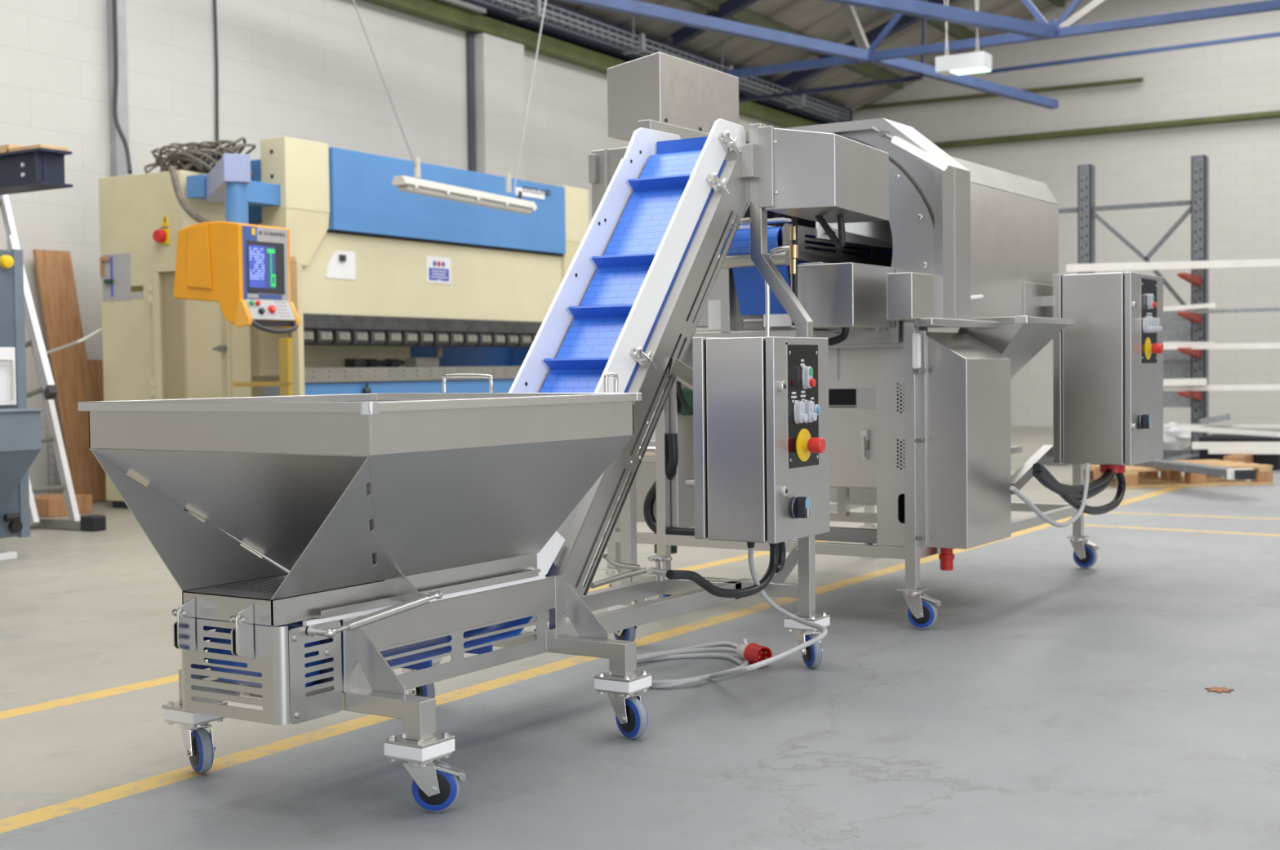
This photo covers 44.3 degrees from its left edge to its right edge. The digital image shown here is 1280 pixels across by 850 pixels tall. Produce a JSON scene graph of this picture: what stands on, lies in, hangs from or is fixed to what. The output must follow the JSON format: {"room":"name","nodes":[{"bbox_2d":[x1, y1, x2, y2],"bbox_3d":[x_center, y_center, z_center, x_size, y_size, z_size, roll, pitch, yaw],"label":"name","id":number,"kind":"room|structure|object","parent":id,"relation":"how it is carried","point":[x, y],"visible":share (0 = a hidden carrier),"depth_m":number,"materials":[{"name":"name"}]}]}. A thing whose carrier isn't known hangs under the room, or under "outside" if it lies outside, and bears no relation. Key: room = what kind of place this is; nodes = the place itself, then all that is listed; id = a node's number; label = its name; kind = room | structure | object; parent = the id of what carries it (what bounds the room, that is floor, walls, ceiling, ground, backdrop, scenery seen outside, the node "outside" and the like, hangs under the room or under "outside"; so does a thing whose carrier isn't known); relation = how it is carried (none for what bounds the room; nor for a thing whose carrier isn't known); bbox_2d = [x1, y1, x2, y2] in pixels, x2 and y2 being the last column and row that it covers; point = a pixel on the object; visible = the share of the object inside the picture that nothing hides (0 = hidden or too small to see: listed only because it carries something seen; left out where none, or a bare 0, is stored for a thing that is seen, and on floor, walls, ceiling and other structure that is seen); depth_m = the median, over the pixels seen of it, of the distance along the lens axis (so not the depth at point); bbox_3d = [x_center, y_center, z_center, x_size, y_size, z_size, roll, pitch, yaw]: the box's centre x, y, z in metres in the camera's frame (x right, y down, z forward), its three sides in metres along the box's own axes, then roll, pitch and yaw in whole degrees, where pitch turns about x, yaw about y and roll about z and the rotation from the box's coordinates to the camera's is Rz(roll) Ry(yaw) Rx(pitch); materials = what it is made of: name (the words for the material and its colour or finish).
{"room":"factory floor","nodes":[
{"label":"factory floor","id":0,"kind":"room"},
{"bbox_2d":[0,143,72,195],"bbox_3d":[-3.962,-0.458,9.115,1.890,2.195,0.200,1,2,33],"label":"steel beam","id":1,"kind":"structure","parent":0,"point":[35,167],"depth_m":8.63,"materials":[{"name":"blue metal"}]},
{"bbox_2d":[0,0,783,495],"bbox_3d":[-4.306,-1.823,11.638,0.302,4.950,32.000,0,2,30],"label":"wall","id":2,"kind":"structure","parent":0,"point":[303,69],"depth_m":12.95,"materials":[{"name":"white paint"}]},
{"bbox_2d":[106,0,129,177],"bbox_3d":[-3.935,-1.717,11.914,0.070,4.110,0.120,0,2,30],"label":"channel","id":3,"kind":"object","parent":2,"relation":"attached to","point":[118,167],"visible":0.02,"depth_m":11.86,"materials":[{"name":"grey metal"}]},
{"bbox_2d":[112,0,132,173],"bbox_3d":[-3.800,-2.520,11.593,0.084,1.392,0.497,-2,2,-30],"label":"cable","id":4,"kind":"object","parent":3,"relation":"attached to","point":[114,2],"visible":1,"depth_m":11.77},
{"bbox_2d":[213,0,218,150],"bbox_3d":[-3.444,-2.815,12.782,0.024,1.358,0.041,0,2,30],"label":"cable","id":5,"kind":"object","parent":2,"relation":"attached to","point":[214,1],"visible":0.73,"depth_m":12.78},
{"bbox_2d":[439,0,486,13],"bbox_3d":[-4.272,-3.906,10.894,0.072,0.043,10.900,0,2,30],"label":"pipe","id":6,"kind":"object","parent":2,"relation":"attached to","point":[470,6],"visible":1,"depth_m":15.35,"materials":[{"name":"grey metal"}]},
{"bbox_2d":[466,32,475,171],"bbox_3d":[-1.690,-2.530,15.823,0.048,2.800,0.070,0,2,30],"label":"channel","id":7,"kind":"object","parent":2,"relation":"attached to","point":[469,36],"visible":0.36,"depth_m":15.78,"materials":[{"name":"grey metal"}]},
{"bbox_2d":[474,32,525,180],"bbox_3d":[-1.432,-1.795,16.174,0.160,4.300,0.720,0,2,30],"label":"pillar","id":8,"kind":"structure","parent":2,"relation":"attached to","point":[499,62],"depth_m":15.99,"materials":[{"name":"white paint"}]},
{"bbox_2d":[360,0,818,128],"bbox_3d":[-4.521,-3.800,10.754,0.185,0.150,30.400,0,2,30],"label":"ceiling beam","id":9,"kind":"structure","parent":2,"relation":"attached to","point":[433,11],"depth_m":16.40,"materials":[{"name":"metal"}]},
{"bbox_2d":[435,0,852,124],"bbox_3d":[-4.481,-4.069,10.719,0.281,0.290,30.400,0,2,30],"label":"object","id":10,"kind":"structure","parent":2,"relation":"attached to","point":[493,12],"depth_m":17.69,"materials":[{"name":"grey metal"}]},
{"bbox_2d":[756,0,959,104],"bbox_3d":[5.799,-6.254,18.909,9.700,3.846,0.160,0,2,30],"label":"trim","id":11,"kind":"structure","parent":2,"relation":"attached to","point":[794,78],"depth_m":20.62,"materials":[{"name":"grey metal"}]},
{"bbox_2d":[0,426,1279,849],"bbox_3d":[2.640,0.657,7.845,22.000,0.100,30.000,1,2,33],"label":"floor","id":12,"kind":"structure","parent":0,"point":[1049,701],"depth_m":4.07,"materials":[{"name":"paint"}]},
{"bbox_2d":[0,248,44,560],"bbox_3d":[-3.394,-0.096,7.763,0.810,1.556,0.630,1,2,33],"label":"machine","id":13,"kind":"object","parent":12,"relation":"on","point":[20,433],"visible":1,"depth_m":7.84,"materials":[{"name":"metal"}]},
{"bbox_2d":[0,194,106,531],"bbox_3d":[-3.837,-0.694,9.684,1.580,2.622,0.262,1,3,42],"label":"step ladder","id":14,"kind":"object","parent":12,"relation":"on","point":[48,389],"visible":0.77,"depth_m":9.43,"materials":[{"name":"metal"}]},
{"bbox_2d":[46,434,68,493],"bbox_3d":[-4.105,0.313,11.308,0.010,0.500,0.370,0,2,30],"label":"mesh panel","id":15,"kind":"object","parent":12,"relation":"on","point":[47,446],"visible":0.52,"depth_m":11.17,"materials":[{"name":"grey metal"}]},
{"bbox_2d":[33,493,92,517],"bbox_3d":[-3.895,0.532,10.434,0.350,0.120,0.350,0,2,30],"label":"block","id":16,"kind":"object","parent":12,"relation":"on","point":[48,505],"visible":0.64,"depth_m":10.28,"materials":[{"name":"brown wood"}]},
{"bbox_2d":[32,248,106,501],"bbox_3d":[-4.097,-0.350,11.333,0.230,1.815,0.434,0,2,30],"label":"plywood board","id":17,"kind":"object","parent":12,"relation":"on","point":[54,268],"visible":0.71,"depth_m":11.30,"materials":[{"name":"brown wood"}]},
{"bbox_2d":[87,359,103,400],"bbox_3d":[-4.013,0.031,11.644,0.110,1.030,0.253,0,2,30],"label":"plywood board","id":18,"kind":"object","parent":12,"relation":"on","point":[95,366],"visible":0.07,"depth_m":11.66,"materials":[{"name":"brown wood"}]},
{"bbox_2d":[98,169,251,511],"bbox_3d":[-3.226,-0.568,10.886,0.791,2.271,0.680,0,2,30],"label":"tall cabinet","id":19,"kind":"object","parent":12,"relation":"on","point":[141,215],"visible":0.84,"depth_m":10.65,"materials":[{"name":"beige metal"}]},
{"bbox_2d":[152,229,166,243],"bbox_3d":[-3.203,-1.259,10.476,0.089,0.089,0.045,0,2,30],"label":"switch","id":20,"kind":"object","parent":19,"relation":"attached to","point":[159,236],"depth_m":10.46,"materials":[{"name":"red plastic"}]},
{"bbox_2d":[160,228,169,244],"bbox_3d":[-3.171,-1.257,10.492,0.075,0.105,0.015,0,2,30],"label":"switch plate","id":21,"kind":"object","parent":19,"relation":"attached to","point":[165,240],"depth_m":10.47,"materials":[{"name":"yellow plastic"}]},
{"bbox_2d":[143,137,256,176],"bbox_3d":[-3.045,-1.851,10.839,0.712,0.280,0.625,0,2,30],"label":"heap","id":22,"kind":"object","parent":19,"relation":"on","point":[191,158],"visible":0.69,"depth_m":10.65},
{"bbox_2d":[147,136,588,399],"bbox_3d":[-1.927,-0.769,12.089,2.390,2.552,5.440,0,2,30],"label":"press brake","id":23,"kind":"object","parent":12,"relation":"on","point":[388,329],"visible":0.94,"depth_m":11.67,"materials":[{"name":"metal"}]},
{"bbox_2d":[46,328,102,354],"bbox_3d":[-3.619,-0.543,10.239,0.391,0.188,0.444,0,2,30],"label":"hose","id":24,"kind":"object","parent":23,"relation":"attached to","point":[98,331],"visible":0.93,"depth_m":10.08,"materials":[{"name":"plastic"}]},
{"bbox_2d":[173,221,300,333],"bbox_3d":[-2.425,-0.878,9.492,0.673,0.669,0.473,1,2,33],"label":"pendant","id":25,"kind":"object","parent":23,"relation":"attached to","point":[244,267],"depth_m":9.32,"materials":[{"name":"orange"}]},
{"bbox_2d":[325,250,355,279],"bbox_3d":[-2.176,-1.166,11.434,0.002,0.203,0.327,0,2,30],"label":"paper notice","id":26,"kind":"object","parent":23,"relation":"attached to","point":[336,268],"visible":1,"depth_m":11.45,"materials":[{"name":"white paper"}]},
{"bbox_2d":[338,254,346,261],"bbox_3d":[-2.163,-1.215,11.438,0.015,0.045,0.060,1,2,30],"label":"magnet","id":27,"kind":"object","parent":23,"relation":"attached to","point":[342,257],"visible":1,"depth_m":11.42},
{"bbox_2d":[426,255,451,284],"bbox_3d":[-1.592,-1.226,12.447,0.005,0.207,0.318,0,2,30],"label":"notice","id":28,"kind":"object","parent":23,"relation":"attached to","point":[438,270],"visible":1,"depth_m":12.44,"materials":[{"name":"paper"}]},
{"bbox_2d":[77,52,888,812],"bbox_3d":[-0.098,-0.202,4.273,1.017,1.940,2.636,1,2,33],"label":"conveyor","id":29,"kind":"object","parent":12,"relation":"on","point":[408,531],"visible":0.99,"depth_m":3.80,"materials":[{"name":"metal"}]},
{"bbox_2d":[590,553,672,588],"bbox_3d":[-0.038,0.424,4.665,0.107,0.128,0.498,1,2,33],"label":"valve","id":30,"kind":"object","parent":29,"relation":"on","point":[659,571],"visible":0.95,"depth_m":4.61,"materials":[{"name":"metal"}]},
{"bbox_2d":[789,496,799,519],"bbox_3d":[0.422,0.223,4.250,0.012,0.062,0.062,1,2,33],"label":"switch","id":31,"kind":"object","parent":29,"relation":"attached to","point":[793,500],"depth_m":4.23,"materials":[{"name":"black plastic"}]},
{"bbox_2d":[635,547,827,688],"bbox_3d":[0.211,0.537,4.630,0.516,0.440,1.056,-1,2,-17],"label":"power cable","id":32,"kind":"object","parent":12,"relation":"on","point":[758,655],"visible":0.85,"depth_m":4.71,"materials":[{"name":"grey rubber"}]},
{"bbox_2d":[588,117,1163,629],"bbox_3d":[0.987,-0.204,6.264,1.660,1.775,2.547,1,3,39],"label":"machine","id":33,"kind":"object","parent":12,"relation":"on","point":[919,420],"visible":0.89,"depth_m":5.69,"materials":[{"name":"metal"}]},
{"bbox_2d":[871,126,893,139],"bbox_3d":[0.834,-1.005,5.418,0.086,0.057,0.021,1,2,33],"label":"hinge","id":34,"kind":"object","parent":33,"relation":"attached to","point":[886,131],"depth_m":5.42,"materials":[{"name":"metal"}]},
{"bbox_2d":[891,136,947,170],"bbox_3d":[0.951,-0.925,5.352,0.200,0.132,0.024,1,2,33],"label":"panel","id":35,"kind":"object","parent":33,"relation":"attached to","point":[908,144],"depth_m":5.36,"materials":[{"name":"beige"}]},
{"bbox_2d":[1099,464,1124,472],"bbox_3d":[1.912,0.171,6.365,0.100,0.039,0.100,1,2,33],"label":"socket","id":36,"kind":"object","parent":33,"relation":"attached to","point":[1103,468],"depth_m":6.32,"materials":[{"name":"red plastic"}]},
{"bbox_2d":[1137,413,1142,429],"bbox_3d":[1.994,-0.013,6.255,0.012,0.062,0.062,1,2,33],"label":"switch","id":37,"kind":"object","parent":33,"relation":"attached to","point":[1140,416],"depth_m":6.24,"materials":[{"name":"black plastic"}]},
{"bbox_2d":[1045,164,1095,466],"bbox_3d":[4.010,-1.047,14.558,0.163,2.790,1.100,1,2,33],"label":"upright","id":38,"kind":"object","parent":12,"relation":"on","point":[1086,172],"visible":0.21,"depth_m":14.82,"materials":[{"name":"grey metal"}]},
{"bbox_2d":[1160,448,1191,459],"bbox_3d":[5.769,0.291,14.209,3.600,0.100,0.090,1,2,33],"label":"base rail","id":39,"kind":"object","parent":12,"relation":"on","point":[1167,453],"visible":0.02,"depth_m":14.66,"materials":[{"name":"grey metal"}]},
{"bbox_2d":[1163,422,1191,449],"bbox_3d":[5.354,0.130,15.689,0.655,0.324,0.495,1,2,33],"label":"wrapped bundle","id":40,"kind":"object","parent":12,"relation":"on","point":[1174,438],"visible":0.22,"depth_m":15.51,"materials":[{"name":"white plastic"}]},
{"bbox_2d":[1084,459,1272,488],"bbox_3d":[4.046,0.369,11.982,1.200,0.144,0.800,-1,2,-10],"label":"pallet","id":41,"kind":"object","parent":12,"relation":"on","point":[1149,477],"visible":0.51,"depth_m":11.70,"materials":[{"name":"brown wood"}]},
{"bbox_2d":[1132,459,1256,479],"bbox_3d":[3.865,0.296,11.341,0.163,0.070,1.960,-1,2,-8],"label":"steel section","id":42,"kind":"object","parent":41,"relation":"on","point":[1232,473],"visible":0.88,"depth_m":10.86,"materials":[{"name":"grey metal"}]},
{"bbox_2d":[1163,154,1208,460],"bbox_3d":[4.885,-1.037,13.998,0.164,2.790,1.100,1,2,33],"label":"upright","id":43,"kind":"object","parent":12,"relation":"on","point":[1198,278],"visible":0.86,"depth_m":14.28,"materials":[{"name":"grey metal"}]},
{"bbox_2d":[1058,200,1191,364],"bbox_3d":[4.514,-1.311,14.723,1.302,1.495,0.040,1,2,33],"label":"brace","id":44,"kind":"object","parent":43,"relation":"attached to","point":[1185,202],"visible":0.77,"depth_m":14.54,"materials":[{"name":"grey metal"}]},
{"bbox_2d":[1066,259,1279,272],"bbox_3d":[4.867,-1.421,14.053,2.126,0.088,0.055,1,2,33],"label":"bar","id":45,"kind":"object","parent":43,"relation":"on","point":[1275,263],"visible":1,"depth_m":14.07,"materials":[{"name":"white metal"}]},
{"bbox_2d":[1066,258,1279,266],"bbox_3d":[4.907,-1.457,14.168,2.144,0.080,0.035,1,2,33],"label":"bar","id":46,"kind":"object","parent":43,"relation":"on","point":[1131,263],"visible":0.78,"depth_m":14.29,"materials":[{"name":"white metal"}]},
{"bbox_2d":[1163,314,1191,407],"bbox_3d":[4.921,-0.605,14.630,0.460,0.880,0.030,1,2,33],"label":"sheet","id":47,"kind":"object","parent":43,"relation":"attached to","point":[1175,327],"visible":0.21,"depth_m":14.58,"materials":[{"name":"grey metal"}]},
{"bbox_2d":[1163,341,1214,343],"bbox_3d":[4.887,-0.734,14.188,0.572,0.046,0.035,1,2,33],"label":"bar","id":48,"kind":"object","parent":43,"relation":"on","point":[1164,342],"visible":0.43,"depth_m":14.13,"materials":[{"name":"white metal"}]},
{"bbox_2d":[1163,302,1216,311],"bbox_3d":[4.820,-1.044,13.980,0.574,0.066,0.040,1,2,33],"label":"bar","id":49,"kind":"object","parent":43,"relation":"on","point":[1209,304],"visible":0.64,"depth_m":13.93,"materials":[{"name":"white metal"}]},
{"bbox_2d":[1163,384,1279,391],"bbox_3d":[5.180,-0.329,13.840,1.371,0.055,0.050,1,2,33],"label":"bar","id":50,"kind":"object","parent":43,"relation":"on","point":[1208,387],"visible":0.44,"depth_m":13.84,"materials":[{"name":"white metal"}]},
{"bbox_2d":[1163,377,1207,386],"bbox_3d":[4.795,-0.382,14.025,0.496,0.067,0.060,1,2,33],"label":"bar","id":51,"kind":"object","parent":50,"relation":"on","point":[1195,381],"visible":0.64,"depth_m":13.96,"materials":[{"name":"white metal"}]},
{"bbox_2d":[1163,423,1279,427],"bbox_3d":[5.131,0.009,13.708,1.358,0.034,0.030,1,2,33],"label":"bar","id":52,"kind":"object","parent":43,"relation":"on","point":[1173,425],"visible":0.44,"depth_m":13.72,"materials":[{"name":"white metal"}]},
{"bbox_2d":[1163,342,1279,349],"bbox_3d":[5.176,-0.694,13.827,1.370,0.060,0.050,1,2,33],"label":"bar","id":53,"kind":"object","parent":43,"relation":"on","point":[1221,345],"visible":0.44,"depth_m":13.82,"materials":[{"name":"white metal"}]},
{"bbox_2d":[1163,307,1279,314],"bbox_3d":[5.225,-1.013,13.960,1.382,0.032,0.030,1,2,33],"label":"bar","id":54,"kind":"object","parent":43,"relation":"on","point":[1260,309],"visible":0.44,"depth_m":13.95,"materials":[{"name":"grey metal"}]},
{"bbox_2d":[1204,686,1233,693],"bbox_3d":[1.619,0.741,4.400,0.074,0.004,0.082,1,2,33],"label":"dry leaf","id":55,"kind":"object","parent":12,"relation":"on","point":[1219,690],"visible":1,"depth_m":4.39,"materials":[{"name":"brown plant"}]},
{"bbox_2d":[1223,453,1253,462],"bbox_3d":[5.010,0.320,13.163,0.150,0.135,0.430,1,2,33],"label":"bearer","id":56,"kind":"object","parent":12,"relation":"on","point":[1247,458],"visible":0.44,"depth_m":13.03,"materials":[{"name":"brown wood"}]},
{"bbox_2d":[1191,441,1279,448],"bbox_3d":[5.144,0.173,13.232,0.955,0.076,0.060,1,2,33],"label":"bar","id":57,"kind":"object","parent":56,"relation":"on","point":[1195,445],"visible":0.89,"depth_m":13.28,"materials":[{"name":"white metal"}]},
{"bbox_2d":[1208,448,1279,453],"bbox_3d":[5.126,0.217,13.007,0.808,0.055,0.045,1,2,33],"label":"bar","id":58,"kind":"object","parent":56,"relation":"on","point":[1211,451],"visible":1,"depth_m":13.05,"materials":[{"name":"white metal"}]},
{"bbox_2d":[1199,434,1279,470],"bbox_3d":[5.242,0.231,13.616,0.650,0.275,0.550,1,2,33],"label":"pallet","id":59,"kind":"object","parent":12,"relation":"on","point":[1273,460],"visible":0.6,"depth_m":13.38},
{"bbox_2d":[1181,426,1279,437],"bbox_3d":[5.178,0.064,13.443,1.062,0.102,0.040,1,2,33],"label":"bar","id":60,"kind":"object","parent":59,"relation":"on","point":[1255,433],"visible":1,"depth_m":13.49,"materials":[{"name":"white metal"}]},
{"bbox_2d":[1200,413,1231,424],"bbox_3d":[5.001,-0.049,13.670,0.249,0.093,0.050,1,2,33],"label":"bar","id":61,"kind":"object","parent":60,"relation":"on","point":[1224,417],"visible":1,"depth_m":13.65,"materials":[{"name":"grey metal"}]},
{"bbox_2d":[547,0,1070,114],"bbox_3d":[-0.110,-6.043,9.042,10.500,4.050,32.000,0,2,30],"label":"ceiling","id":62,"kind":"structure","parent":0,"point":[821,20],"depth_m":20.57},
{"bbox_2d":[352,0,546,213],"bbox_3d":[-1.560,-3.367,11.370,0.135,3.467,4.294,0,2,30],"label":"lamp","id":63,"kind":"object","parent":62,"relation":"hanging from","point":[415,185],"visible":1,"depth_m":11.70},
{"bbox_2d":[398,185,532,213],"bbox_3d":[-1.292,-1.692,11.866,0.098,0.077,1.578,0,2,30],"label":"diffuser","id":64,"kind":"object","parent":63,"relation":"attached to","point":[481,198],"depth_m":11.84,"materials":[{"name":"white plastic"}]},
{"bbox_2d":[475,0,849,120],"bbox_3d":[-0.398,-4.418,17.069,0.261,0.534,13.504,0,2,30],"label":"cable tray","id":65,"kind":"object","parent":62,"relation":"hanging from","point":[537,13],"visible":0.77,"depth_m":17.56,"materials":[{"name":"grey metal"}]},
{"bbox_2d":[682,0,903,89],"bbox_3d":[-3.698,-4.515,10.249,0.107,0.158,30.400,0,2,30],"label":"trim","id":66,"kind":"structure","parent":62,"relation":"attached to","point":[745,16],"depth_m":19.50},
{"bbox_2d":[738,0,926,102],"bbox_3d":[2.144,-4.867,18.618,2.757,1.857,0.050,1,2,33],"label":"rod","id":67,"kind":"object","parent":62,"relation":"attached to","point":[917,77],"visible":0.74,"depth_m":18.46,"materials":[{"name":"blue metal"}]},
{"bbox_2d":[921,18,982,49],"bbox_3d":[-2.663,-4.962,9.634,0.109,0.158,30.400,0,2,30],"label":"trim","id":68,"kind":"structure","parent":62,"relation":"attached to","point":[956,31],"depth_m":21.72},
{"bbox_2d":[935,0,991,75],"bbox_3d":[3.177,-4.871,15.603,0.572,2.731,0.240,1,2,33],"label":"lamp","id":69,"kind":"object","parent":62,"relation":"hanging from","point":[978,61],"visible":1,"depth_m":15.54,"materials":[{"name":"white metal"}]},
{"bbox_2d":[950,66,991,75],"bbox_3d":[3.277,-3.512,15.598,0.341,0.012,0.220,1,2,33],"label":"diffuser","id":70,"kind":"object","parent":69,"relation":"attached to","point":[953,70],"depth_m":15.55,"materials":[{"name":"white plastic"}]},
{"bbox_2d":[1048,0,1065,7],"bbox_3d":[-1.629,-5.408,9.019,0.107,0.158,30.400,0,2,30],"label":"trim","id":71,"kind":"structure","parent":62,"relation":"attached to","point":[1059,3],"depth_m":21.99,"materials":[{"name":"metal"}]},
{"bbox_2d":[986,31,1279,74],"bbox_3d":[6.644,-4.990,21.078,4.154,0.102,0.050,1,2,33],"label":"rod","id":72,"kind":"object","parent":62,"relation":"attached to","point":[1277,33],"visible":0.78,"depth_m":21.04,"materials":[{"name":"metal"}]},
{"bbox_2d":[670,0,1279,78],"bbox_3d":[4.677,-5.717,15.760,10.225,3.512,0.135,1,2,33],"label":"roof truss","id":73,"kind":"object","parent":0,"point":[1064,27],"visible":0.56,"depth_m":16.54,"materials":[{"name":"metal"}]},
{"bbox_2d":[560,0,868,61],"bbox_3d":[-0.115,-3.909,14.684,7.129,0.110,0.110,-3,3,-44],"label":"roof beam","id":74,"kind":"structure","parent":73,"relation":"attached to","point":[634,7],"depth_m":15.55,"materials":[{"name":"blue metal"}]},
{"bbox_2d":[823,0,1055,39],"bbox_3d":[2.169,-3.932,14.574,5.031,0.120,0.120,-2,3,-36],"label":"roof beam","id":75,"kind":"structure","parent":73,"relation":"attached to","point":[917,8],"depth_m":15.18,"materials":[{"name":"blue metal"}]},
{"bbox_2d":[866,49,1058,109],"bbox_3d":[3.968,-4.108,18.854,0.110,0.110,4.443,1,3,41],"label":"brace","id":76,"kind":"object","parent":73,"relation":"attached to","point":[904,64],"visible":1,"depth_m":18.79,"materials":[{"name":"blue metal"}]},
{"bbox_2d":[852,0,1279,428],"bbox_3d":[11.111,-4.820,19.589,20.500,10.000,0.300,1,2,33],"label":"wall","id":77,"kind":"structure","parent":0,"point":[1237,77],"depth_m":21.91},
{"bbox_2d":[854,76,1143,111],"bbox_3d":[5.095,-4.848,23.122,4.534,0.102,0.069,1,2,33],"label":"pipe","id":78,"kind":"object","parent":77,"relation":"attached to","point":[1135,79],"visible":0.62,"depth_m":23.08,"materials":[{"name":"metal"}]},
{"bbox_2d":[933,110,1279,148],"bbox_3d":[9.837,-4.128,20.115,15.200,0.119,0.109,1,2,33],"label":"pipe","id":79,"kind":"object","parent":77,"relation":"attached to","point":[1276,113],"visible":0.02,"depth_m":22.10,"materials":[{"name":"metal"}]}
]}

